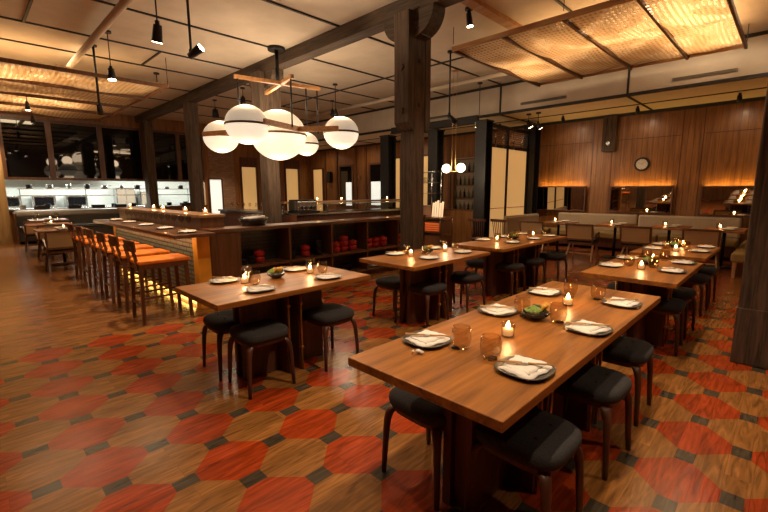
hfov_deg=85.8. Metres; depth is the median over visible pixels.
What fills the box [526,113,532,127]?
spot lamp
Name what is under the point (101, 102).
trim
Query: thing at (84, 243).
bar stool
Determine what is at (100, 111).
spot lamp
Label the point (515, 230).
seat cushion
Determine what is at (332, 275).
folded napkin
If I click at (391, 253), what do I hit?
folded napkin
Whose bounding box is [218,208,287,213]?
countertop
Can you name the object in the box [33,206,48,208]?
tray
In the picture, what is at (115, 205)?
tray
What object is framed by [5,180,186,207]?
wall
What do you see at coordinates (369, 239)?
pot
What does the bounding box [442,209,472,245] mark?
cabinet
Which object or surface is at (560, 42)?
ceiling panel
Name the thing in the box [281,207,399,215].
countertop
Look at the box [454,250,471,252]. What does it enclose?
folded napkin
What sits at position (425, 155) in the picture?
door
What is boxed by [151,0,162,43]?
spot lamp
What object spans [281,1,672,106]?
trim
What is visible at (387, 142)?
steel post
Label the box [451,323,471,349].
tumbler
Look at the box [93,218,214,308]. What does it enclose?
bar counter
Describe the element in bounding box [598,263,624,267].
plate
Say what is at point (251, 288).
folded napkin
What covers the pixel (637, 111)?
spot lamp
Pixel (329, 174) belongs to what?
wall speaker
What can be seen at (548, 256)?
upholstered stool
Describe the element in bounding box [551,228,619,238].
seat cushion
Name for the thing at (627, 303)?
folded napkin
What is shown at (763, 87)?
trim
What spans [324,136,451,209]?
trim
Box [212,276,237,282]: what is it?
folded napkin
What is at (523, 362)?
chopsticks
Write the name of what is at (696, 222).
cushion
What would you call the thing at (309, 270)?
tea light
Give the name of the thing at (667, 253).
dining table
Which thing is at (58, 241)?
chair
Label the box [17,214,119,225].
cushion
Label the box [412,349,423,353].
crumpled paper
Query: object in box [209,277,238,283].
plate
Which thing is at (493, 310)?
folded napkin
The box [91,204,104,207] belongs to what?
tray
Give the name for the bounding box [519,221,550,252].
chair
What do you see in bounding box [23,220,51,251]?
chair
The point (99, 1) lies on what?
trim
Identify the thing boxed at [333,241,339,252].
pot
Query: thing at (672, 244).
succulent bowl
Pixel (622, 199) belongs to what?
wall mirror
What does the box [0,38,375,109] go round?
trim
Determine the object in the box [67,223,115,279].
bar stool
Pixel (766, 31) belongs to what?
trim
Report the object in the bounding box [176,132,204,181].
window
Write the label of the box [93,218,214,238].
countertop
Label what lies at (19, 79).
ceiling panel
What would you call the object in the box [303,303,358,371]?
upholstered stool
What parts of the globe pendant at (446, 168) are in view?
globe, stem, globe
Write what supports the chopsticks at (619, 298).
on the folded napkin at (627, 303)
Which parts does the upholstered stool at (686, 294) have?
seat, leg, leg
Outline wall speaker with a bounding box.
[327,172,331,182]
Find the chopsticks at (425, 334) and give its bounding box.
[405,333,448,336]
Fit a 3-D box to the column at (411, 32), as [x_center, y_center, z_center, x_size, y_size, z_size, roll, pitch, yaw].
[0.409,-1.422,6.079,0.928,3.930,0.510,8,12,44]
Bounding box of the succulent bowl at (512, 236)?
[509,233,518,238]
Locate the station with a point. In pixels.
(432, 226)
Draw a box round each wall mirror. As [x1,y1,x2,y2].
[537,186,586,210]
[608,186,673,213]
[698,186,753,216]
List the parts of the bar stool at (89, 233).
backrest, post, leg, leg, seat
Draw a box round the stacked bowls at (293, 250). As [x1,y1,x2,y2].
[291,248,296,257]
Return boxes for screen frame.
[489,123,528,237]
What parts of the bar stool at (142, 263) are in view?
post, backrest, leg, post, leg, seat, leg, leg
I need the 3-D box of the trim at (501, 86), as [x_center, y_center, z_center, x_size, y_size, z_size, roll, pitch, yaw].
[2.942,-3.944,10.426,0.040,0.630,0.030,8,12,44]
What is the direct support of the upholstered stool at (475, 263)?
on the floor
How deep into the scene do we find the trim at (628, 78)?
8.43 m
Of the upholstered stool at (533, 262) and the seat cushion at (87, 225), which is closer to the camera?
the upholstered stool at (533, 262)
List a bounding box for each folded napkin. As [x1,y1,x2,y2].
[178,230,196,232]
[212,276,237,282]
[246,284,273,291]
[284,267,305,271]
[316,273,340,279]
[386,252,404,254]
[405,329,449,347]
[420,256,440,258]
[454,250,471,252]
[480,303,516,315]
[498,355,555,380]
[529,287,558,295]
[566,320,613,334]
[600,263,622,265]
[605,297,639,306]
[618,256,638,258]
[645,246,660,248]
[661,267,683,271]
[673,259,693,263]
[691,249,709,252]
[698,245,714,246]
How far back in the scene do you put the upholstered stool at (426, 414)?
2.01 m
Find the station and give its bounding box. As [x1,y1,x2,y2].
[423,171,452,247]
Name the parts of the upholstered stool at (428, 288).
leg, seat, seat frame, leg, leg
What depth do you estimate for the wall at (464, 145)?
10.25 m
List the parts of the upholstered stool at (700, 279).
seat frame, seat, leg, leg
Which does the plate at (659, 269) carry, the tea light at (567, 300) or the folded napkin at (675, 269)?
the folded napkin at (675, 269)
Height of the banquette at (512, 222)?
0.820 m
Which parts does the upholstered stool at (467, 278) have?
leg, seat frame, seat, leg, leg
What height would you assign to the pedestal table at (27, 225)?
0.750 m
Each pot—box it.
[253,249,264,262]
[300,244,309,256]
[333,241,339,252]
[339,235,347,251]
[348,239,356,249]
[368,237,371,247]
[372,236,379,246]
[379,236,386,245]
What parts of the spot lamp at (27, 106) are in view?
lamp shade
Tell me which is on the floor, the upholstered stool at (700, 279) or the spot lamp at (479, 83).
the upholstered stool at (700, 279)
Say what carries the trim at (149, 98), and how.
attached to the ceiling
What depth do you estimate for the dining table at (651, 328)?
3.93 m
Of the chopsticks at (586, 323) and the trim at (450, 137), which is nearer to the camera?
the chopsticks at (586, 323)
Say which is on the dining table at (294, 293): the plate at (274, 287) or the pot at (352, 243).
the plate at (274, 287)
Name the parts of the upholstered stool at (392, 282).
leg, seat, seat frame, leg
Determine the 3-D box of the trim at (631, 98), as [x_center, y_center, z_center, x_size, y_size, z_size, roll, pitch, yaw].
[5.757,-3.405,9.247,0.040,0.025,2.140,8,12,44]
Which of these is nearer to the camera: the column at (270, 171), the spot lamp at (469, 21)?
the spot lamp at (469, 21)
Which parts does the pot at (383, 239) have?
pot, pot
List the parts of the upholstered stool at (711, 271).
seat, leg, leg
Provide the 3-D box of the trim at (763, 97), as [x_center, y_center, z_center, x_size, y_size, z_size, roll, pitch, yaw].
[3.551,-3.931,12.855,20.000,0.070,0.040,8,12,44]
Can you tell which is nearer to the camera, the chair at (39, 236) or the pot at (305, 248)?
the pot at (305, 248)
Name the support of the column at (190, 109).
on the floor
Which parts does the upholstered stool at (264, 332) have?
leg, leg, seat, seat frame, leg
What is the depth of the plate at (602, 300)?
2.69 m
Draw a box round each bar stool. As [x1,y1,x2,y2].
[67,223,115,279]
[75,226,128,286]
[85,228,139,294]
[96,231,157,302]
[108,235,173,312]
[122,239,193,324]
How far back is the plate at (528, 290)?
3.00 m
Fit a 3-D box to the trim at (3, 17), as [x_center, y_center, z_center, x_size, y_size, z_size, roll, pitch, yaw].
[-3.992,-3.916,8.078,0.034,0.024,13.050,8,12,44]
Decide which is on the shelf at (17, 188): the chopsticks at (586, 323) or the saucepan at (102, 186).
the saucepan at (102, 186)
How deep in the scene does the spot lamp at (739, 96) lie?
8.28 m
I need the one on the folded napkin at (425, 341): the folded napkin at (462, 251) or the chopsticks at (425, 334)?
the chopsticks at (425, 334)
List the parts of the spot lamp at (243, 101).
lamp shade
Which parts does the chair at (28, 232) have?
cane panel, frame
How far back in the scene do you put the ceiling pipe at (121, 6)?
6.34 m
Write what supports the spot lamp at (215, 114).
hanging from the ceiling
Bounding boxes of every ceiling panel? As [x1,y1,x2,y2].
[0,57,168,122]
[452,0,749,86]
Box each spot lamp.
[25,97,30,110]
[92,44,103,114]
[105,30,116,80]
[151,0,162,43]
[186,0,203,59]
[212,99,218,117]
[240,87,245,104]
[330,100,333,116]
[333,83,337,116]
[447,50,457,124]
[465,7,472,27]
[475,82,482,127]
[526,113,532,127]
[536,112,542,129]
[635,106,639,113]
[736,93,742,102]
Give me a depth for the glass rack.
13.88 m
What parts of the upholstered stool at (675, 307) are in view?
seat frame, seat, leg, leg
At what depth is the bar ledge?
6.23 m
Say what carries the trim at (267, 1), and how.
attached to the ceiling
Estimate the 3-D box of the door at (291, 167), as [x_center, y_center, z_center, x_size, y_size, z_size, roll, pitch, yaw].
[-4.307,-2.982,19.379,0.150,2.950,0.800,8,12,44]
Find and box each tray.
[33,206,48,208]
[67,205,81,207]
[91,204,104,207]
[113,204,126,206]
[288,210,319,213]
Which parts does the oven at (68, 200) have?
door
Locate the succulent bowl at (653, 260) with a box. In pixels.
[641,255,658,264]
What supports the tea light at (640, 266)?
on the dining table at (651, 328)
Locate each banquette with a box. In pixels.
[12,207,143,244]
[503,212,741,257]
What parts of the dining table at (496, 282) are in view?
brass rod, brass rod, brass rod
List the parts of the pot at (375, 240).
pot, pot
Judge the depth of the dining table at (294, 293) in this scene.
3.43 m
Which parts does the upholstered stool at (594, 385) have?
leg, seat frame, seat, leg, leg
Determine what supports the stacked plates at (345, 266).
on the shelving unit at (229, 245)
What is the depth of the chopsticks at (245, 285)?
3.18 m
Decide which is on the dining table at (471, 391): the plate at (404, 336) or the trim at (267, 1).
the plate at (404, 336)
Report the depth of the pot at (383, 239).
7.82 m
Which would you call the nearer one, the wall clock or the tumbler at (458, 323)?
the tumbler at (458, 323)
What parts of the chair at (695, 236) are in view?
cane panel, frame, leg, leg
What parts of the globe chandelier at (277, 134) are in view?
globe, globe, rod, globe, globe, stem, globe, globe, rod, rod, globe, globe, rod, globe, globe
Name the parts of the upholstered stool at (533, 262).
seat, leg, leg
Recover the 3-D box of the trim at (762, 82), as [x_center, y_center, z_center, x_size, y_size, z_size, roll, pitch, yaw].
[2.845,-3.901,12.135,20.000,0.100,2.050,8,12,44]
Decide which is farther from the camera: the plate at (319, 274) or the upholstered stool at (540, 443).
the plate at (319, 274)
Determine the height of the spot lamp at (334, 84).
0.800 m
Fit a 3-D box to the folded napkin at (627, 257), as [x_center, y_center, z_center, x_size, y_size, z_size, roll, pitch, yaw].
[2.705,0.008,4.584,0.198,0.022,0.178,-7,11,-36]
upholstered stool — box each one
[202,309,234,380]
[228,319,295,399]
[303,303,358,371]
[372,275,399,322]
[381,387,446,510]
[402,280,448,327]
[451,271,484,312]
[453,283,454,302]
[462,258,483,290]
[464,407,583,511]
[495,262,524,295]
[518,256,545,287]
[539,252,566,281]
[554,363,631,480]
[602,335,653,426]
[607,281,617,289]
[649,297,685,356]
[669,286,696,338]
[684,273,709,315]
[698,266,716,304]
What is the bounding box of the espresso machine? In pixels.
[288,199,319,213]
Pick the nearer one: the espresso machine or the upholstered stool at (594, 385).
the upholstered stool at (594, 385)
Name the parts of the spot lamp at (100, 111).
rod, lamp shade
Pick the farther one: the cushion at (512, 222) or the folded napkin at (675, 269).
the cushion at (512, 222)
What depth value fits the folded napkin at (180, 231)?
5.16 m
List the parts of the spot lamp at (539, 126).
lamp shade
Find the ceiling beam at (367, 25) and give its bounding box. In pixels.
[135,0,464,122]
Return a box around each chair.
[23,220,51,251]
[35,224,71,260]
[42,229,82,272]
[468,218,492,250]
[490,219,505,236]
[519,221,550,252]
[565,223,599,261]
[619,225,657,254]
[682,228,722,273]
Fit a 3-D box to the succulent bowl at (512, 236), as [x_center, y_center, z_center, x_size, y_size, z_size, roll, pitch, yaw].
[2.039,-0.317,6.487,0.156,0.106,0.156,5,10,29]
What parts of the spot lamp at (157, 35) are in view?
rod, lamp shade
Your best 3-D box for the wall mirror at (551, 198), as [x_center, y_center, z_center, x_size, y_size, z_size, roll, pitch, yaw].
[4.987,-1.629,11.701,1.370,0.692,0.107,8,12,43]
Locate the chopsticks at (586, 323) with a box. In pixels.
[566,321,610,325]
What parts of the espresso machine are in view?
cup rail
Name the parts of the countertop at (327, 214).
display lid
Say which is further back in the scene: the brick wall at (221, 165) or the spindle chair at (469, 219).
the brick wall at (221, 165)
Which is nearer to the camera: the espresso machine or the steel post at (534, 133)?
the espresso machine
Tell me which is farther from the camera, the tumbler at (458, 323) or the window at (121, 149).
the window at (121, 149)
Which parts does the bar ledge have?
panel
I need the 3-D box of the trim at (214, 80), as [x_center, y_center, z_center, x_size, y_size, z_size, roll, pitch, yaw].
[-4.537,-4.273,10.376,1.640,0.024,0.034,8,12,44]
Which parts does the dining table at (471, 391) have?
brass rod, brass rod, brass rod, brass rod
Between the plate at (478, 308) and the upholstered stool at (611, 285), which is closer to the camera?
the plate at (478, 308)
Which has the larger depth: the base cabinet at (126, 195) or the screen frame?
the base cabinet at (126, 195)
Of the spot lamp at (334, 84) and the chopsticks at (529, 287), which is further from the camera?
the spot lamp at (334, 84)
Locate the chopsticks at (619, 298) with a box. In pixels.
[605,298,638,299]
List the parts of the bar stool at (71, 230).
backrest, leg, leg, seat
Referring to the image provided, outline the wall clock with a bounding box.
[634,157,649,170]
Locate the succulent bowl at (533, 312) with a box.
[522,301,549,320]
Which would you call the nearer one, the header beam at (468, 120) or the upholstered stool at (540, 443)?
the upholstered stool at (540, 443)
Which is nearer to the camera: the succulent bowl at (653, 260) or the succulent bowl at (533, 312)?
the succulent bowl at (533, 312)
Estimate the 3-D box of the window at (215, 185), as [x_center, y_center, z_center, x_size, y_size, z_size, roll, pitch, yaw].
[-6.820,-2.122,16.856,0.050,2.050,0.590,8,12,44]
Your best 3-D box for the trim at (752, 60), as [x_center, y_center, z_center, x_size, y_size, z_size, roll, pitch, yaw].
[2.090,-4.141,11.322,20.000,0.830,0.100,8,12,44]
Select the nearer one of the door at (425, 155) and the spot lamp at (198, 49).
the spot lamp at (198, 49)
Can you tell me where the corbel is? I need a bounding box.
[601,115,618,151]
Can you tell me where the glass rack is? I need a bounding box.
[452,157,474,208]
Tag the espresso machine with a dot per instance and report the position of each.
(302, 206)
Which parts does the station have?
amber drawer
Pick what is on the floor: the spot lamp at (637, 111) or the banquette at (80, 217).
the banquette at (80, 217)
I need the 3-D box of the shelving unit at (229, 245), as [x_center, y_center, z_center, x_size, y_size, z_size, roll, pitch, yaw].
[-0.816,-0.104,7.104,0.380,1.020,4.445,8,12,44]
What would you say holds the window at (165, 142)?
in the wall at (242, 150)
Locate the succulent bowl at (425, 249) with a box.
[421,245,432,252]
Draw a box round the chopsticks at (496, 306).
[480,305,515,307]
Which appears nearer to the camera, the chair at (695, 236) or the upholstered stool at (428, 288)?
the upholstered stool at (428, 288)
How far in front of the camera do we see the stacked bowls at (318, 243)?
6.76 m
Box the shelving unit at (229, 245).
[199,215,426,278]
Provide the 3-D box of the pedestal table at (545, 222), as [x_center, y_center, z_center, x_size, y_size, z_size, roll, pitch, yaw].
[4.275,-0.467,10.160,0.620,0.750,1.000,8,12,44]
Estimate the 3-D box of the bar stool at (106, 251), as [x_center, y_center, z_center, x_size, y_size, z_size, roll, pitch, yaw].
[-3.689,0.117,5.916,0.424,0.976,0.637,8,12,44]
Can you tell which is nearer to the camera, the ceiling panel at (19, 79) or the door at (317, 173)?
the ceiling panel at (19, 79)
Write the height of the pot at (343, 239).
0.280 m
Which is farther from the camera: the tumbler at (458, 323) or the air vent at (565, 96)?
the air vent at (565, 96)
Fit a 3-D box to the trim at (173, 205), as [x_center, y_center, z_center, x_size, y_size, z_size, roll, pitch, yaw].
[-9.262,-1.707,14.561,0.400,0.040,5.920,8,12,44]
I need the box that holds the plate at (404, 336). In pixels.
[402,330,451,347]
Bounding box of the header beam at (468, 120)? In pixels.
[390,115,478,134]
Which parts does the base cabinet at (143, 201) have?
door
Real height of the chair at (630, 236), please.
0.809 m
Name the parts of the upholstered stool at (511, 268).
seat frame, seat, leg, leg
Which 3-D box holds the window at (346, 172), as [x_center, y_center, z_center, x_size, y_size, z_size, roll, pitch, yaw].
[-1.654,-3.047,18.166,0.940,1.870,0.070,8,12,44]
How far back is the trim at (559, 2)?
5.96 m
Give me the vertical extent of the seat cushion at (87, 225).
0.100 m
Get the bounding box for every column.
[139,120,159,208]
[183,102,204,211]
[248,67,283,223]
[383,3,444,250]
[730,84,767,369]
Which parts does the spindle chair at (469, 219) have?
rail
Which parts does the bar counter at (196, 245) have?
post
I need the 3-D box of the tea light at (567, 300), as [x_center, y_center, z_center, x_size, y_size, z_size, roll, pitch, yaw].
[1.220,0.286,2.738,0.072,0.080,0.072,8,12,44]
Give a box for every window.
[0,115,52,179]
[46,120,103,180]
[98,125,144,180]
[153,130,179,181]
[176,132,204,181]
[339,164,353,207]
[369,162,380,207]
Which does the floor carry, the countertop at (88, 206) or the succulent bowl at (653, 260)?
the countertop at (88, 206)
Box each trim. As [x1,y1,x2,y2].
[0,16,393,102]
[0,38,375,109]
[9,205,207,210]
[22,0,32,22]
[92,0,446,95]
[101,102,224,118]
[141,52,160,65]
[149,98,315,121]
[168,87,340,115]
[190,80,216,91]
[262,0,501,84]
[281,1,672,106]
[303,30,767,124]
[304,34,767,139]
[316,96,765,151]
[317,77,767,149]
[318,72,767,141]
[323,87,766,145]
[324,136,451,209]
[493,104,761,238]
[499,86,501,111]
[500,115,533,123]
[554,0,622,51]
[626,69,630,92]
[627,97,652,110]
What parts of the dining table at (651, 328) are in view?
brass rod, brass rod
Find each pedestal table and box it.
[24,222,72,254]
[27,218,68,245]
[33,227,88,265]
[544,220,578,252]
[594,222,636,258]
[650,224,691,242]
[704,227,747,268]
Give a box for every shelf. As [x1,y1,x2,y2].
[17,188,187,194]
[17,194,189,207]
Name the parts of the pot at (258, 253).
pot, pot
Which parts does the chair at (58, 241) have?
leg, leg, seat, seat frame, frame, cane panel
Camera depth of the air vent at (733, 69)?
7.56 m
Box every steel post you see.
[379,135,396,207]
[427,129,444,233]
[472,119,493,250]
[523,123,540,213]
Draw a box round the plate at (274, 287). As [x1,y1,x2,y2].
[243,286,275,292]
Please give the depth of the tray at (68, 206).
13.48 m
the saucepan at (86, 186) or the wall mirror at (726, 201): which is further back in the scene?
the saucepan at (86, 186)
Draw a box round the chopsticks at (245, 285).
[244,285,273,286]
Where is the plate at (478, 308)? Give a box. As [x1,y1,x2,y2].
[477,304,518,315]
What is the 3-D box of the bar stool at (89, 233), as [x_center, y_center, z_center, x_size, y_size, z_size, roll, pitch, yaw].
[-4.173,0.046,6.388,0.424,0.976,0.637,8,12,44]
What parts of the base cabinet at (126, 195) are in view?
door, door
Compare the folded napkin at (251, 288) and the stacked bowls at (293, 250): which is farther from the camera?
the stacked bowls at (293, 250)
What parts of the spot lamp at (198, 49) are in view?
rod, lamp shade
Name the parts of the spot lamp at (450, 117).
rod, lamp shade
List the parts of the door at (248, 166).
paper panel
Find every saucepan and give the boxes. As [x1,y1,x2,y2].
[84,184,91,188]
[101,185,110,188]
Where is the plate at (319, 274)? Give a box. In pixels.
[314,274,341,279]
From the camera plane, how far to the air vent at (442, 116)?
11.78 m
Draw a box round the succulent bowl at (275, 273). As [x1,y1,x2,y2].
[267,266,284,278]
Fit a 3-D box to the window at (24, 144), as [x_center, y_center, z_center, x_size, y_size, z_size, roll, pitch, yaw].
[-10.904,-3.250,12.561,0.150,1.840,1.150,8,12,44]
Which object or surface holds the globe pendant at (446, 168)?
hanging from the ceiling
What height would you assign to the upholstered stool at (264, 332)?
0.474 m
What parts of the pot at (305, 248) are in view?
pot, pot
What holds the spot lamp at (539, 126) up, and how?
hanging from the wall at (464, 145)
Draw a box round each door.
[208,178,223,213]
[239,157,259,209]
[284,160,300,210]
[312,168,324,210]
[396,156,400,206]
[423,154,427,204]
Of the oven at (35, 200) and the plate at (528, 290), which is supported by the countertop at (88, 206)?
the oven at (35, 200)
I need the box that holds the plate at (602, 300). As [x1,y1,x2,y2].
[601,297,642,307]
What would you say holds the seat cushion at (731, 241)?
on the banquette at (512, 222)
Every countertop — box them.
[9,206,111,209]
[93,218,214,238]
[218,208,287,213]
[218,208,287,226]
[281,199,400,222]
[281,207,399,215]
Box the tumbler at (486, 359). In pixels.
[480,333,501,361]
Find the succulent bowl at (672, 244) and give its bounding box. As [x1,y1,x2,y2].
[668,240,681,247]
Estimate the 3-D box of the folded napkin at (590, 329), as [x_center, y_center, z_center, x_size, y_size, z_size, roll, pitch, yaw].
[1.108,0.381,2.243,0.198,0.022,0.178,-5,10,-29]
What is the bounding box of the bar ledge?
[117,207,224,229]
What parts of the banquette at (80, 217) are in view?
panel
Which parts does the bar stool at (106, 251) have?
post, backrest, post, leg, leg, seat, leg, leg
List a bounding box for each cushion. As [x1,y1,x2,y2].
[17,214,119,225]
[18,223,108,229]
[503,213,538,234]
[509,227,554,234]
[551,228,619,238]
[558,212,637,231]
[638,215,741,238]
[652,233,738,246]
[730,240,746,262]
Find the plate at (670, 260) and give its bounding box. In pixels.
[670,260,697,264]
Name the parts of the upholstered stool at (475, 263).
seat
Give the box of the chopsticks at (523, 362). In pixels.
[498,359,552,365]
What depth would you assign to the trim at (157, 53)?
8.20 m
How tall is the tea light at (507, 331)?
0.080 m
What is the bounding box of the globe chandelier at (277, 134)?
[202,45,358,159]
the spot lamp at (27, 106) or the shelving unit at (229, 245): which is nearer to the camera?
the shelving unit at (229, 245)
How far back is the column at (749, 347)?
3.47 m
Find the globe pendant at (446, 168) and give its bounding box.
[442,69,464,172]
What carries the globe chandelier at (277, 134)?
hanging from the ceiling
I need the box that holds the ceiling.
[0,0,767,123]
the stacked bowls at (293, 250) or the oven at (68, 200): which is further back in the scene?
the oven at (68, 200)
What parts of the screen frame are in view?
paper panel, paper panel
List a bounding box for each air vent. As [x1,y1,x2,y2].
[430,115,446,119]
[520,95,566,104]
[671,68,737,81]
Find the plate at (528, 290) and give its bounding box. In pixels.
[527,287,561,295]
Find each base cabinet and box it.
[113,188,135,205]
[137,191,146,204]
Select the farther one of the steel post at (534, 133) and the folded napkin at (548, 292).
the steel post at (534, 133)
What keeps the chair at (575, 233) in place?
on the floor
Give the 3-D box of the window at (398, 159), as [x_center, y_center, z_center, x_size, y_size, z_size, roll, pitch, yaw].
[0.484,-2.643,16.099,0.540,2.390,0.070,8,12,44]
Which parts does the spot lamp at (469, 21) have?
lamp shade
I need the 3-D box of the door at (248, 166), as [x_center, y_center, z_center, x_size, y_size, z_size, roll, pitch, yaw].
[-5.816,-2.740,17.866,0.150,2.950,0.800,8,12,44]
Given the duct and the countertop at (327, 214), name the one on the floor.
the countertop at (327, 214)
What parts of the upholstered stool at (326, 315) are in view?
leg, seat frame, seat, leg, leg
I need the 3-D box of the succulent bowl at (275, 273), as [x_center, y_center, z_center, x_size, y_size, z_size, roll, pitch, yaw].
[-0.951,0.141,3.643,0.156,0.106,0.156,-9,12,-43]
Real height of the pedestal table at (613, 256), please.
0.750 m
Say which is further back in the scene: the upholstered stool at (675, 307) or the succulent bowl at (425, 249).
the succulent bowl at (425, 249)
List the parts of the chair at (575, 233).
cane panel, frame, seat, seat frame, leg, leg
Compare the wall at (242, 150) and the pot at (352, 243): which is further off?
the wall at (242, 150)
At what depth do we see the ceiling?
7.30 m
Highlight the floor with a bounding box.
[0,241,767,511]
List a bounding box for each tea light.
[240,274,248,283]
[306,265,313,272]
[501,321,514,337]
[562,293,573,305]
[637,261,645,269]
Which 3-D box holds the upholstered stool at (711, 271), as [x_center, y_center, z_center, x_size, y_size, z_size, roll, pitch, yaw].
[4.283,0.375,5.668,0.391,0.474,0.407,-8,12,-42]
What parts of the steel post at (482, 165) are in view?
cap plate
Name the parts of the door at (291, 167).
paper panel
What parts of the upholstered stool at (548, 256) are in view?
seat, leg, leg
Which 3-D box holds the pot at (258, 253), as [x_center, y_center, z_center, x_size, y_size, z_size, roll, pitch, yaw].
[-1.832,0.000,6.062,0.156,0.192,0.156,8,12,44]
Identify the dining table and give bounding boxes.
[175,265,370,380]
[348,281,660,511]
[359,246,489,324]
[453,234,566,296]
[580,257,703,346]
[629,244,720,310]
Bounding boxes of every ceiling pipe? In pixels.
[66,0,133,67]
[308,70,516,117]
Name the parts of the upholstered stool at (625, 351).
seat frame, seat, leg, leg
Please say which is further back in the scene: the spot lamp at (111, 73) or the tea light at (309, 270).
the spot lamp at (111, 73)
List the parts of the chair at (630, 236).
seat frame, seat, cane panel, frame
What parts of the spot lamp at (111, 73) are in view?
rod, lamp shade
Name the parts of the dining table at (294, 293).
brass rod, brass rod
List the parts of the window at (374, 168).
lit pane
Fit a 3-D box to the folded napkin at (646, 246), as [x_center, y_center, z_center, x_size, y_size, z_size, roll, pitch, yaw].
[3.470,-0.113,5.337,0.198,0.022,0.178,-7,11,-36]
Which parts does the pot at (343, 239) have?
pot, pot, pot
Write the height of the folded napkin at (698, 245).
0.022 m
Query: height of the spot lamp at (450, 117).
1.376 m
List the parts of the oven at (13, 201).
door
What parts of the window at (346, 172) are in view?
lit pane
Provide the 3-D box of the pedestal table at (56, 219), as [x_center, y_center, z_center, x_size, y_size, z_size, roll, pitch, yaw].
[-9.634,-0.680,11.913,0.800,0.750,0.850,8,12,44]
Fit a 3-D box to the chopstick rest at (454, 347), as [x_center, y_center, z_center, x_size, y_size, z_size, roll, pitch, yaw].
[0.345,0.440,1.986,0.048,0.015,0.026,3,10,21]
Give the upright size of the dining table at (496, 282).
0.750 m
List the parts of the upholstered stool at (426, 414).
leg, seat, seat frame, leg, leg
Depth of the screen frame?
10.95 m
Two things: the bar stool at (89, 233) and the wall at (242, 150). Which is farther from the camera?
the wall at (242, 150)
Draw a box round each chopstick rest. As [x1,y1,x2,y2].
[451,345,460,349]
[488,355,497,359]
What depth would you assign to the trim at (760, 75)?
8.46 m
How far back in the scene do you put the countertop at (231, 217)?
11.74 m
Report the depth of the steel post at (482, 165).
10.12 m
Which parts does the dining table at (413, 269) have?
brass rod, brass rod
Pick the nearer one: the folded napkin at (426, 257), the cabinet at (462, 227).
the folded napkin at (426, 257)
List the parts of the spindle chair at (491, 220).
rail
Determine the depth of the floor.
2.73 m
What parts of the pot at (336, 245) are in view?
pot, pot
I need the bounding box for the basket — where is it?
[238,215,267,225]
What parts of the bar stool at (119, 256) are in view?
post, backrest, leg, post, leg, seat, leg, leg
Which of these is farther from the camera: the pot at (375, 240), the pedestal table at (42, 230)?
the pedestal table at (42, 230)
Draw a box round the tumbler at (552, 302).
[549,302,567,323]
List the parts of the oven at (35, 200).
door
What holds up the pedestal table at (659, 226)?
on the floor
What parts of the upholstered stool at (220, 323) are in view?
leg, seat frame, seat, leg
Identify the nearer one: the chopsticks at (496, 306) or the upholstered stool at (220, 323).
the chopsticks at (496, 306)
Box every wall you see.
[0,105,310,243]
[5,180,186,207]
[186,182,204,202]
[206,124,235,208]
[310,100,764,244]
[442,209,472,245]
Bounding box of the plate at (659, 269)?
[657,268,686,273]
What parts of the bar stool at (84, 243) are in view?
backrest, leg, leg, seat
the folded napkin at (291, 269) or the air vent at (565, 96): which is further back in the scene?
the air vent at (565, 96)
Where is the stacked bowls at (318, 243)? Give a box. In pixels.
[313,239,322,254]
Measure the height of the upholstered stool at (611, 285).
0.474 m
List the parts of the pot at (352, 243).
pot, pot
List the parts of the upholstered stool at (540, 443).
leg, leg, seat frame, seat, leg, leg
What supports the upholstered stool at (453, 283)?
on the floor
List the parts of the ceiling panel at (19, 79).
woven panel, woven panel, woven panel, woven panel, woven panel, woven panel, woven panel, woven panel, rail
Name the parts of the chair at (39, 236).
leg, leg, frame, cane panel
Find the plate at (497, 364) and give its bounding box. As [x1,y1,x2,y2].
[494,355,555,380]
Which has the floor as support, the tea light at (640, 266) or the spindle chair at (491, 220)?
the spindle chair at (491, 220)
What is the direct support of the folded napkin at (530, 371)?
on the plate at (497, 364)
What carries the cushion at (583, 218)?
on the banquette at (512, 222)
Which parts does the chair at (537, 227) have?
cane panel, frame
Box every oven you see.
[7,196,21,208]
[30,196,56,207]
[63,196,87,206]
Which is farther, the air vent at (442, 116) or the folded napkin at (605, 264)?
the air vent at (442, 116)
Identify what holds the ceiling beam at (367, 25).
attached to the ceiling
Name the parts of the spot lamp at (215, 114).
lamp shade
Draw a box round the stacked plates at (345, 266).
[340,263,351,270]
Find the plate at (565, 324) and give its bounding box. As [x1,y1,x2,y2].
[564,320,612,335]
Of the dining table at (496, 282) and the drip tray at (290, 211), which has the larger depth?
the drip tray at (290, 211)
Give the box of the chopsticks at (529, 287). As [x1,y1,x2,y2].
[529,287,557,289]
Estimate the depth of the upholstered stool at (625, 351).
2.70 m
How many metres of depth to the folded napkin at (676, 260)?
4.24 m
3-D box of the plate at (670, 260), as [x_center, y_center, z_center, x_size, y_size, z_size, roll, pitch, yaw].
[3.096,0.069,4.272,0.230,0.019,0.230,8,12,44]
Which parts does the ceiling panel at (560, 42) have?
woven panel, woven panel, rail, woven panel, woven panel, woven panel, rail, woven panel, woven panel, woven panel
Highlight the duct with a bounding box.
[460,0,581,66]

